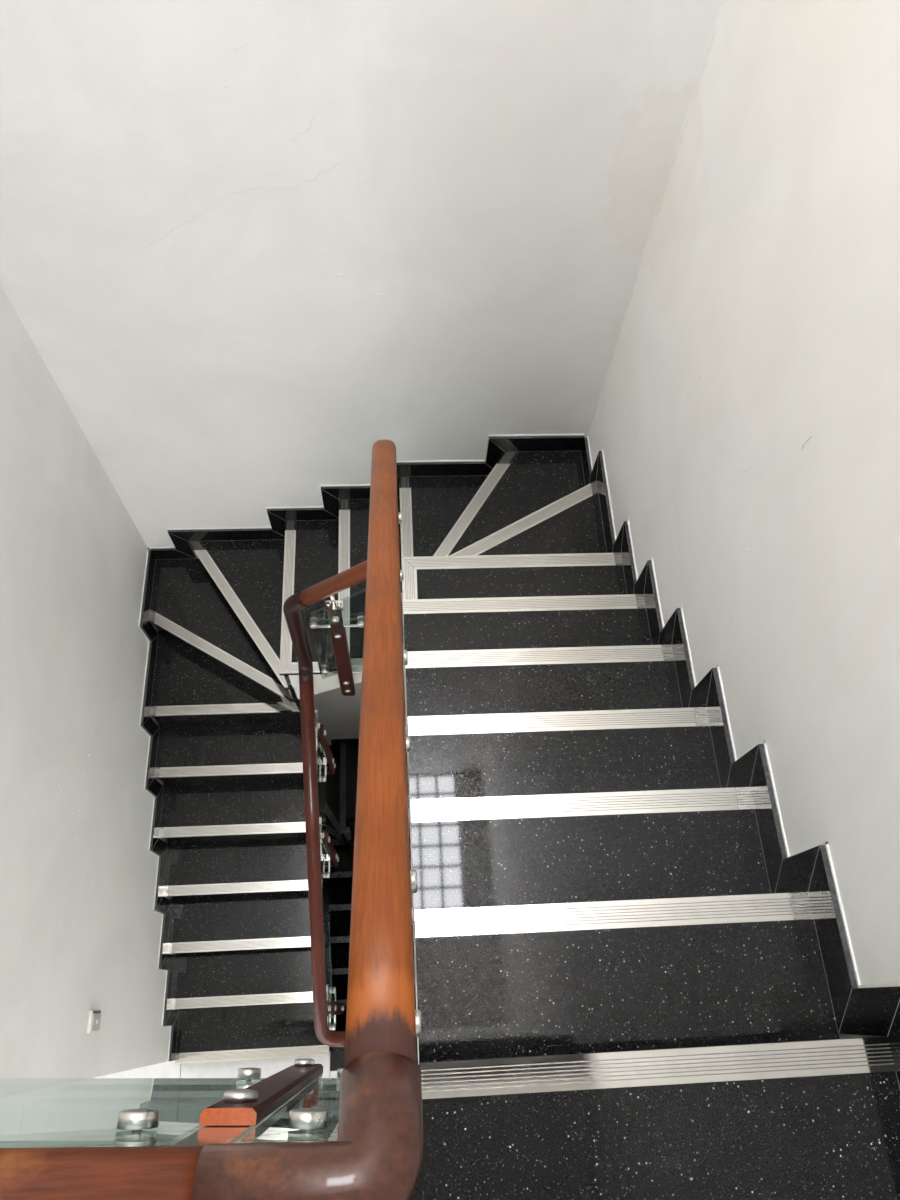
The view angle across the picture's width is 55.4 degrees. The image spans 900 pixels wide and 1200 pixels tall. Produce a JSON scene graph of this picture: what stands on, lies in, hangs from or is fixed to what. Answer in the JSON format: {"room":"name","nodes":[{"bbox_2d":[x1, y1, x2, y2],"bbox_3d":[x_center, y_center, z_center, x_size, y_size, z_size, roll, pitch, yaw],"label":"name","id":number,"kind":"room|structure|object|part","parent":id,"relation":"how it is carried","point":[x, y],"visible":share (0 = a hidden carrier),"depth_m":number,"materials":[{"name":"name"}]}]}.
{"room":"stairwell","nodes":[
{"label":"stairwell","id":0,"kind":"room"},
{"bbox_2d":[0,284,175,1077],"bbox_3d":[-1.476,0.406,2.959,0.152,14.500,2.310,-1,65,-4],"label":"wall","id":1,"kind":"structure","parent":0,"point":[80,929],"depth_m":3.16,"materials":[{"name":"white paint"}]},
{"bbox_2d":[87,1010,100,1032],"bbox_3d":[-1.389,1.651,3.357,0.018,0.116,0.080,-1,65,-4],"label":"switch plate","id":2,"kind":"object","parent":1,"relation":"attached to","point":[94,1019],"visible":1,"depth_m":3.33,"materials":[{"name":"white plastic"}]},
{"bbox_2d":[138,550,178,1062],"bbox_3d":[-1.466,1.082,4.361,0.015,1.351,2.300,-1,65,-4],"label":"baseboard","id":3,"kind":"structure","parent":1,"relation":"attached to","point":[162,905],"depth_m":4.25,"materials":[{"name":"black stone"}]},
{"bbox_3d":[-1.483,-0.039,4.202,0.015,0.093,0.411,-1,65,-4],"label":"skirting panel","id":4,"kind":"part","parent":3,"relation":"part of","materials":[{"name":"black stone"}]},
{"bbox_3d":[-1.473,0.384,4.199,0.015,0.093,0.507,-1,65,-4],"label":"skirting panel","id":5,"kind":"part","parent":3,"relation":"part of","materials":[{"name":"black stone"}]},
{"bbox_3d":[-1.479,0.151,4.211,0.015,0.272,0.075,-1,65,-4],"label":"skirting panel","id":6,"kind":"part","parent":3,"relation":"part of","materials":[{"name":"black stone"}]},
{"bbox_3d":[-1.467,0.618,4.188,0.015,0.272,0.075,-1,65,-4],"label":"skirting panel","id":7,"kind":"part","parent":3,"relation":"part of","materials":[{"name":"black stone"}]},
{"bbox_3d":[-1.465,0.772,4.213,0.015,0.093,0.332,-1,65,-4],"label":"skirting panel","id":8,"kind":"part","parent":3,"relation":"part of","materials":[{"name":"black stone"}]},
{"bbox_3d":[-1.463,0.927,4.239,0.015,0.272,0.075,-1,65,-4],"label":"skirting panel","id":9,"kind":"part","parent":3,"relation":"part of","materials":[{"name":"black stone"}]},
{"bbox_3d":[-1.461,1.081,4.264,0.015,0.093,0.332,-1,65,-4],"label":"skirting panel","id":10,"kind":"part","parent":3,"relation":"part of","materials":[{"name":"black stone"}]},
{"bbox_3d":[-1.459,1.236,4.290,0.015,0.272,0.075,-1,65,-4],"label":"skirting panel","id":11,"kind":"part","parent":3,"relation":"part of","materials":[{"name":"black stone"}]},
{"bbox_3d":[-1.457,1.391,4.316,0.015,0.093,0.332,-1,65,-4],"label":"skirting panel","id":12,"kind":"part","parent":3,"relation":"part of","materials":[{"name":"black stone"}]},
{"bbox_3d":[-1.455,1.545,4.341,0.015,0.272,0.075,-1,65,-4],"label":"skirting panel","id":13,"kind":"part","parent":3,"relation":"part of","materials":[{"name":"black stone"}]},
{"bbox_3d":[-1.453,1.700,4.367,0.015,0.093,0.332,-1,65,-4],"label":"skirting panel","id":14,"kind":"part","parent":3,"relation":"part of","materials":[{"name":"black stone"}]},
{"bbox_3d":[-1.451,1.855,4.392,0.015,0.272,0.075,-1,65,-4],"label":"skirting panel","id":15,"kind":"part","parent":3,"relation":"part of","materials":[{"name":"black stone"}]},
{"bbox_3d":[-1.449,2.009,4.418,0.015,0.093,0.332,-1,65,-4],"label":"skirting panel","id":16,"kind":"part","parent":3,"relation":"part of","materials":[{"name":"black stone"}]},
{"bbox_3d":[-1.447,2.164,4.443,0.015,0.272,0.075,-1,65,-4],"label":"skirting panel","id":17,"kind":"part","parent":3,"relation":"part of","materials":[{"name":"black stone"}]},
{"bbox_3d":[-1.447,2.277,4.489,0.015,0.093,0.240,-1,65,-4],"label":"skirting panel","id":18,"kind":"part","parent":3,"relation":"part of","materials":[{"name":"black stone"}]},
{"bbox_2d":[95,1047,344,1077],"bbox_3d":[-1.568,3.831,4.124,4.415,0.240,2.925,-1,65,-4],"label":"floor","id":19,"kind":"structure","parent":0,"point":[334,1061],"depth_m":4.63,"materials":[{"name":"white tile"}]},
{"bbox_2d":[323,742,417,1062],"bbox_3d":[-0.583,2.400,6.900,2.006,3.925,2.590,-1,65,-4],"label":"staircase","id":20,"kind":"structure","parent":19,"relation":"on","point":[341,787],"depth_m":7.67,"materials":[{"name":"black stone"}]},
{"bbox_2d":[347,812,355,878],"bbox_3d":[-0.536,2.353,6.321,0.433,4.534,1.532,-1,65,-4],"label":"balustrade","id":21,"kind":"object","parent":20,"relation":"attached to","point":[351,817],"visible":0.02,"depth_m":6.71,"materials":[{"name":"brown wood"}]},
{"bbox_3d":[-0.675,2.778,7.100,0.233,1.031,1.409,-1,65,-4],"label":"handrail","id":22,"kind":"part","parent":21,"relation":"part of","materials":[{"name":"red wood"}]},
{"bbox_2d":[149,451,899,1199],"bbox_3d":[-0.408,0.784,3.512,2.006,3.925,2.590,-1,65,-4],"label":"staircase","id":23,"kind":"structure","parent":19,"relation":"on","point":[616,999],"depth_m":1.94,"materials":[{"name":"black stone"}]},
{"bbox_2d":[0,440,423,1199],"bbox_3d":[-1.757,0.780,2.871,3.224,4.480,1.531,-1,65,-4],"label":"balustrade","id":24,"kind":"object","parent":23,"relation":"attached to","point":[61,1138],"visible":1,"depth_m":0.89,"materials":[{"name":"red wood"}]},
{"bbox_3d":[-1.711,0.431,0.595,3.048,0.063,0.200,-1,65,-4],"label":"handrail","id":25,"kind":"part","parent":24,"relation":"part of","materials":[{"name":"red wood"}]},
{"bbox_3d":[-0.682,0.686,1.167,0.795,0.815,0.010,1,64,-2],"label":"glass panel","id":26,"kind":"part","parent":24,"relation":"part of","materials":[{"name":"clear glass"}]},
{"bbox_3d":[-0.254,0.721,1.239,0.048,1.045,0.008,1,64,-2],"label":"post","id":27,"kind":"part","parent":24,"relation":"part of","materials":[{"name":"wood"}]},
{"bbox_3d":[-0.178,0.698,1.188,0.083,0.815,0.010,1,64,-2],"label":"glass panel","id":28,"kind":"part","parent":24,"relation":"part of","materials":[{"name":"clear glass"}]},
{"bbox_3d":[-0.493,0.180,3.411,0.100,0.751,0.010,-1,65,-4],"label":"glass panel","id":29,"kind":"part","parent":24,"relation":"part of","materials":[{"name":"clear glass"}]},
{"bbox_3d":[-0.630,0.582,4.031,0.010,0.737,0.140,-1,65,-4],"label":"glass panel","id":30,"kind":"part","parent":24,"relation":"part of","materials":[{"name":"clear glass"}]},
{"bbox_3d":[-0.596,1.100,3.935,0.022,0.020,0.170,-1,65,-4],"label":"glass arm","id":31,"kind":"part","parent":24,"relation":"part of","materials":[{"name":"metal"}]},
{"bbox_3d":[-0.625,0.943,4.091,0.010,0.904,0.380,-1,65,-4],"label":"glass panel","id":32,"kind":"part","parent":24,"relation":"part of","materials":[{"name":"clear glass"}]},
{"bbox_3d":[-0.500,1.162,3.713,0.233,1.031,1.409,-1,65,-4],"label":"handrail","id":33,"kind":"part","parent":24,"relation":"part of","materials":[{"name":"red wood"}]},
{"bbox_3d":[-0.599,0.708,4.090,0.008,0.895,0.048,-1,65,-4],"label":"post","id":34,"kind":"part","parent":24,"relation":"part of","materials":[{"name":"metal"}]},
{"bbox_3d":[-0.625,0.810,4.303,0.022,0.020,0.170,-1,65,-4],"label":"glass arm","id":35,"kind":"part","parent":24,"relation":"part of","materials":[{"name":"metal"}]},
{"bbox_3d":[-0.617,1.615,4.202,0.010,1.099,0.660,-1,65,-4],"label":"glass panel","id":36,"kind":"part","parent":24,"relation":"part of","materials":[{"name":"clear glass"}]},
{"bbox_3d":[-0.585,1.941,4.074,0.022,0.020,0.170,-1,65,-4],"label":"glass arm","id":37,"kind":"part","parent":24,"relation":"part of","materials":[{"name":"metal"}]},
{"bbox_3d":[-0.593,1.212,4.173,0.008,0.895,0.048,-1,65,-4],"label":"post","id":38,"kind":"part","parent":24,"relation":"part of","materials":[{"name":"metal"}]},
{"bbox_3d":[-0.619,1.315,4.386,0.022,0.020,0.170,-1,65,-4],"label":"glass arm","id":39,"kind":"part","parent":24,"relation":"part of","materials":[{"name":"metal"}]},
{"bbox_3d":[-0.611,2.108,4.284,0.010,0.696,0.080,-1,65,-4],"label":"glass panel","id":40,"kind":"part","parent":24,"relation":"part of","materials":[{"name":"clear glass"}]},
{"bbox_3d":[-0.343,-0.132,2.774,0.343,0.598,0.062,-1,65,-4],"label":"handrail","id":41,"kind":"part","parent":24,"relation":"part of","materials":[{"name":"red wood"}]},
{"bbox_3d":[-0.608,2.156,4.525,0.022,0.020,0.170,-1,65,-4],"label":"glass arm","id":42,"kind":"part","parent":24,"relation":"part of","materials":[{"name":"metal"}]},
{"bbox_3d":[-0.420,0.096,3.203,0.170,0.020,0.022,-1,65,-4],"label":"glass arm","id":43,"kind":"part","parent":24,"relation":"part of","materials":[{"name":"metal"}]},
{"bbox_3d":[-0.432,0.229,3.447,0.048,0.925,0.008,-1,65,-4],"label":"post","id":44,"kind":"part","parent":24,"relation":"part of","materials":[{"name":"wood"}]},
{"bbox_3d":[-0.442,0.307,3.645,0.170,0.020,0.022,-1,65,-4],"label":"glass arm","id":45,"kind":"part","parent":24,"relation":"part of","materials":[{"name":"metal"}]},
{"bbox_3d":[-0.124,0.058,1.631,0.063,1.364,1.444,-1,65,-4],"label":"handrail","id":46,"kind":"part","parent":24,"relation":"part of","materials":[{"name":"orange wood"}]},
{"bbox_2d":[241,1133,424,1199],"bbox_3d":[-1.393,2.214,0.736,4.415,0.242,2.925,-1,65,-4],"label":"floor","id":47,"kind":"structure","parent":0,"point":[419,1194],"depth_m":1.30,"materials":[{"name":"black stone"}]},
{"bbox_2d":[0,0,725,743],"bbox_3d":[-0.520,-0.725,3.548,2.186,14.500,0.156,-1,65,-4],"label":"wall","id":48,"kind":"structure","parent":0,"point":[249,247],"depth_m":2.54,"materials":[{"name":"white paint"}]},
{"bbox_2d":[150,434,584,559],"bbox_3d":[-0.466,-0.448,3.951,2.011,0.994,0.015,-1,65,-4],"label":"baseboard","id":49,"kind":"structure","parent":48,"relation":"attached to","point":[497,445],"depth_m":3.85,"materials":[{"name":"black stone"}]},
{"bbox_3d":[-1.386,-0.234,4.300,0.200,0.093,0.015,-1,65,-4],"label":"skirting panel","id":50,"kind":"part","parent":49,"relation":"part of","materials":[{"name":"black stone"}]},
{"bbox_3d":[-1.319,-0.274,4.224,0.075,0.272,0.015,-1,65,-4],"label":"skirting panel","id":51,"kind":"part","parent":49,"relation":"part of","materials":[{"name":"black stone"}]},
{"bbox_3d":[-1.068,-0.318,4.158,0.570,0.093,0.015,-1,65,-4],"label":"skirting panel","id":52,"kind":"part","parent":49,"relation":"part of","materials":[{"name":"black stone"}]},
{"bbox_3d":[-0.817,-0.362,4.093,0.075,0.272,0.015,-1,65,-4],"label":"skirting panel","id":53,"kind":"part","parent":49,"relation":"part of","materials":[{"name":"black stone"}]},
{"bbox_3d":[-0.681,-0.404,4.021,0.339,0.093,0.015,-1,65,-4],"label":"skirting panel","id":54,"kind":"part","parent":49,"relation":"part of","materials":[{"name":"black stone"}]},
{"bbox_3d":[-0.545,-0.445,3.948,0.075,0.272,0.015,-1,65,-4],"label":"skirting panel","id":55,"kind":"part","parent":49,"relation":"part of","materials":[{"name":"black stone"}]},
{"bbox_3d":[-0.404,-0.487,3.876,0.350,0.093,0.015,-1,65,-4],"label":"skirting panel","id":56,"kind":"part","parent":49,"relation":"part of","materials":[{"name":"black stone"}]},
{"bbox_3d":[-0.263,-0.528,3.804,0.075,0.272,0.015,-1,65,-4],"label":"skirting panel","id":57,"kind":"part","parent":49,"relation":"part of","materials":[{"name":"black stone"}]},
{"bbox_3d":[-0.035,-0.572,3.737,0.523,0.093,0.015,-1,65,-4],"label":"skirting panel","id":58,"kind":"part","parent":49,"relation":"part of","materials":[{"name":"black stone"}]},
{"bbox_3d":[0.193,-0.616,3.671,0.075,0.272,0.015,-1,65,-4],"label":"skirting panel","id":59,"kind":"part","parent":49,"relation":"part of","materials":[{"name":"black stone"}]},
{"bbox_3d":[0.359,-0.658,3.600,0.399,0.093,0.015,-1,65,-4],"label":"skirting panel","id":60,"kind":"part","parent":49,"relation":"part of","materials":[{"name":"black stone"}]},
{"bbox_2d":[329,723,405,748],"bbox_3d":[-0.641,1.168,7.339,2.011,0.994,0.015,-1,65,-4],"label":"baseboard","id":61,"kind":"structure","parent":48,"relation":"attached to","point":[335,742],"depth_m":7.41,"materials":[{"name":"black stone"}]},
{"bbox_3d":[-0.992,1.254,7.481,0.075,0.272,0.015,-1,65,-4],"label":"skirting panel","id":62,"kind":"part","parent":61,"relation":"part of","materials":[{"name":"black stone"}]},
{"bbox_3d":[-0.856,1.212,7.409,0.339,0.093,0.015,-1,65,-4],"label":"skirting panel","id":63,"kind":"part","parent":61,"relation":"part of","materials":[{"name":"black stone"}]},
{"bbox_2d":[587,0,899,1038],"bbox_3d":[0.768,1.595,2.508,0.152,14.500,5.355,-1,65,-4],"label":"wall","id":64,"kind":"structure","parent":0,"point":[746,421],"depth_m":1.74,"materials":[{"name":"white paint"}]},
{"bbox_2d":[580,436,899,1087],"bbox_3d":[0.720,1.330,1.874,0.015,1.530,5.095,-1,65,-4],"label":"baseboard","id":65,"kind":"structure","parent":64,"relation":"attached to","point":[871,1009],"depth_m":1.86,"materials":[{"name":"black stone"}]},
{"bbox_3d":[0.572,-0.535,3.553,0.015,0.093,0.268,-1,65,-4],"label":"skirting panel","id":66,"kind":"part","parent":65,"relation":"part of","materials":[{"name":"black stone"}]},
{"bbox_3d":[0.581,-0.486,3.430,0.015,0.272,0.075,-1,65,-4],"label":"skirting panel","id":67,"kind":"part","parent":65,"relation":"part of","materials":[{"name":"black stone"}]},
{"bbox_3d":[0.595,-0.334,3.260,0.015,0.093,0.497,-1,65,-4],"label":"skirting panel","id":68,"kind":"part","parent":65,"relation":"part of","materials":[{"name":"black stone"}]},
{"bbox_3d":[0.609,-0.182,3.089,0.015,0.272,0.075,-1,65,-4],"label":"skirting panel","id":69,"kind":"part","parent":65,"relation":"part of","materials":[{"name":"black stone"}]},
{"bbox_3d":[0.619,-0.108,2.954,0.015,0.093,0.325,-1,65,-4],"label":"skirting panel","id":70,"kind":"part","parent":65,"relation":"part of","materials":[{"name":"black stone"}]},
{"bbox_3d":[0.629,-0.034,2.820,0.015,0.272,0.075,-1,65,-4],"label":"skirting panel","id":71,"kind":"part","parent":65,"relation":"part of","materials":[{"name":"black stone"}]},
{"bbox_3d":[0.639,0.041,2.686,0.015,0.093,0.325,-1,65,-4],"label":"skirting panel","id":72,"kind":"part","parent":65,"relation":"part of","materials":[{"name":"black stone"}]},
{"bbox_3d":[0.649,0.115,2.552,0.015,0.272,0.075,-1,65,-4],"label":"skirting panel","id":73,"kind":"part","parent":65,"relation":"part of","materials":[{"name":"black stone"}]},
{"bbox_3d":[0.659,0.189,2.418,0.015,0.093,0.325,-1,65,-4],"label":"skirting panel","id":74,"kind":"part","parent":65,"relation":"part of","materials":[{"name":"black stone"}]},
{"bbox_3d":[0.670,0.264,2.284,0.015,0.272,0.075,-1,65,-4],"label":"skirting panel","id":75,"kind":"part","parent":65,"relation":"part of","materials":[{"name":"black stone"}]},
{"bbox_3d":[0.680,0.338,2.149,0.015,0.093,0.325,-1,65,-4],"label":"skirting panel","id":76,"kind":"part","parent":65,"relation":"part of","materials":[{"name":"black stone"}]},
{"bbox_3d":[0.690,0.412,2.015,0.015,0.272,0.075,-1,65,-4],"label":"skirting panel","id":77,"kind":"part","parent":65,"relation":"part of","materials":[{"name":"black stone"}]},
{"bbox_3d":[0.700,0.487,1.881,0.015,0.093,0.325,-1,65,-4],"label":"skirting panel","id":78,"kind":"part","parent":65,"relation":"part of","materials":[{"name":"black stone"}]},
{"bbox_3d":[0.710,0.561,1.747,0.015,0.272,0.075,-1,65,-4],"label":"skirting panel","id":79,"kind":"part","parent":65,"relation":"part of","materials":[{"name":"black stone"}]},
{"bbox_3d":[0.720,0.635,1.613,0.015,0.093,0.325,-1,65,-4],"label":"skirting panel","id":80,"kind":"part","parent":65,"relation":"part of","materials":[{"name":"black stone"}]},
{"bbox_3d":[0.730,0.710,1.479,0.015,0.272,0.075,-1,65,-4],"label":"skirting panel","id":81,"kind":"part","parent":65,"relation":"part of","materials":[{"name":"black stone"}]},
{"bbox_3d":[0.803,1.980,0.777,0.015,0.093,2.975,-1,65,-4],"label":"skirting panel","id":82,"kind":"part","parent":65,"relation":"part of","materials":[{"name":"black stone"}]}
]}

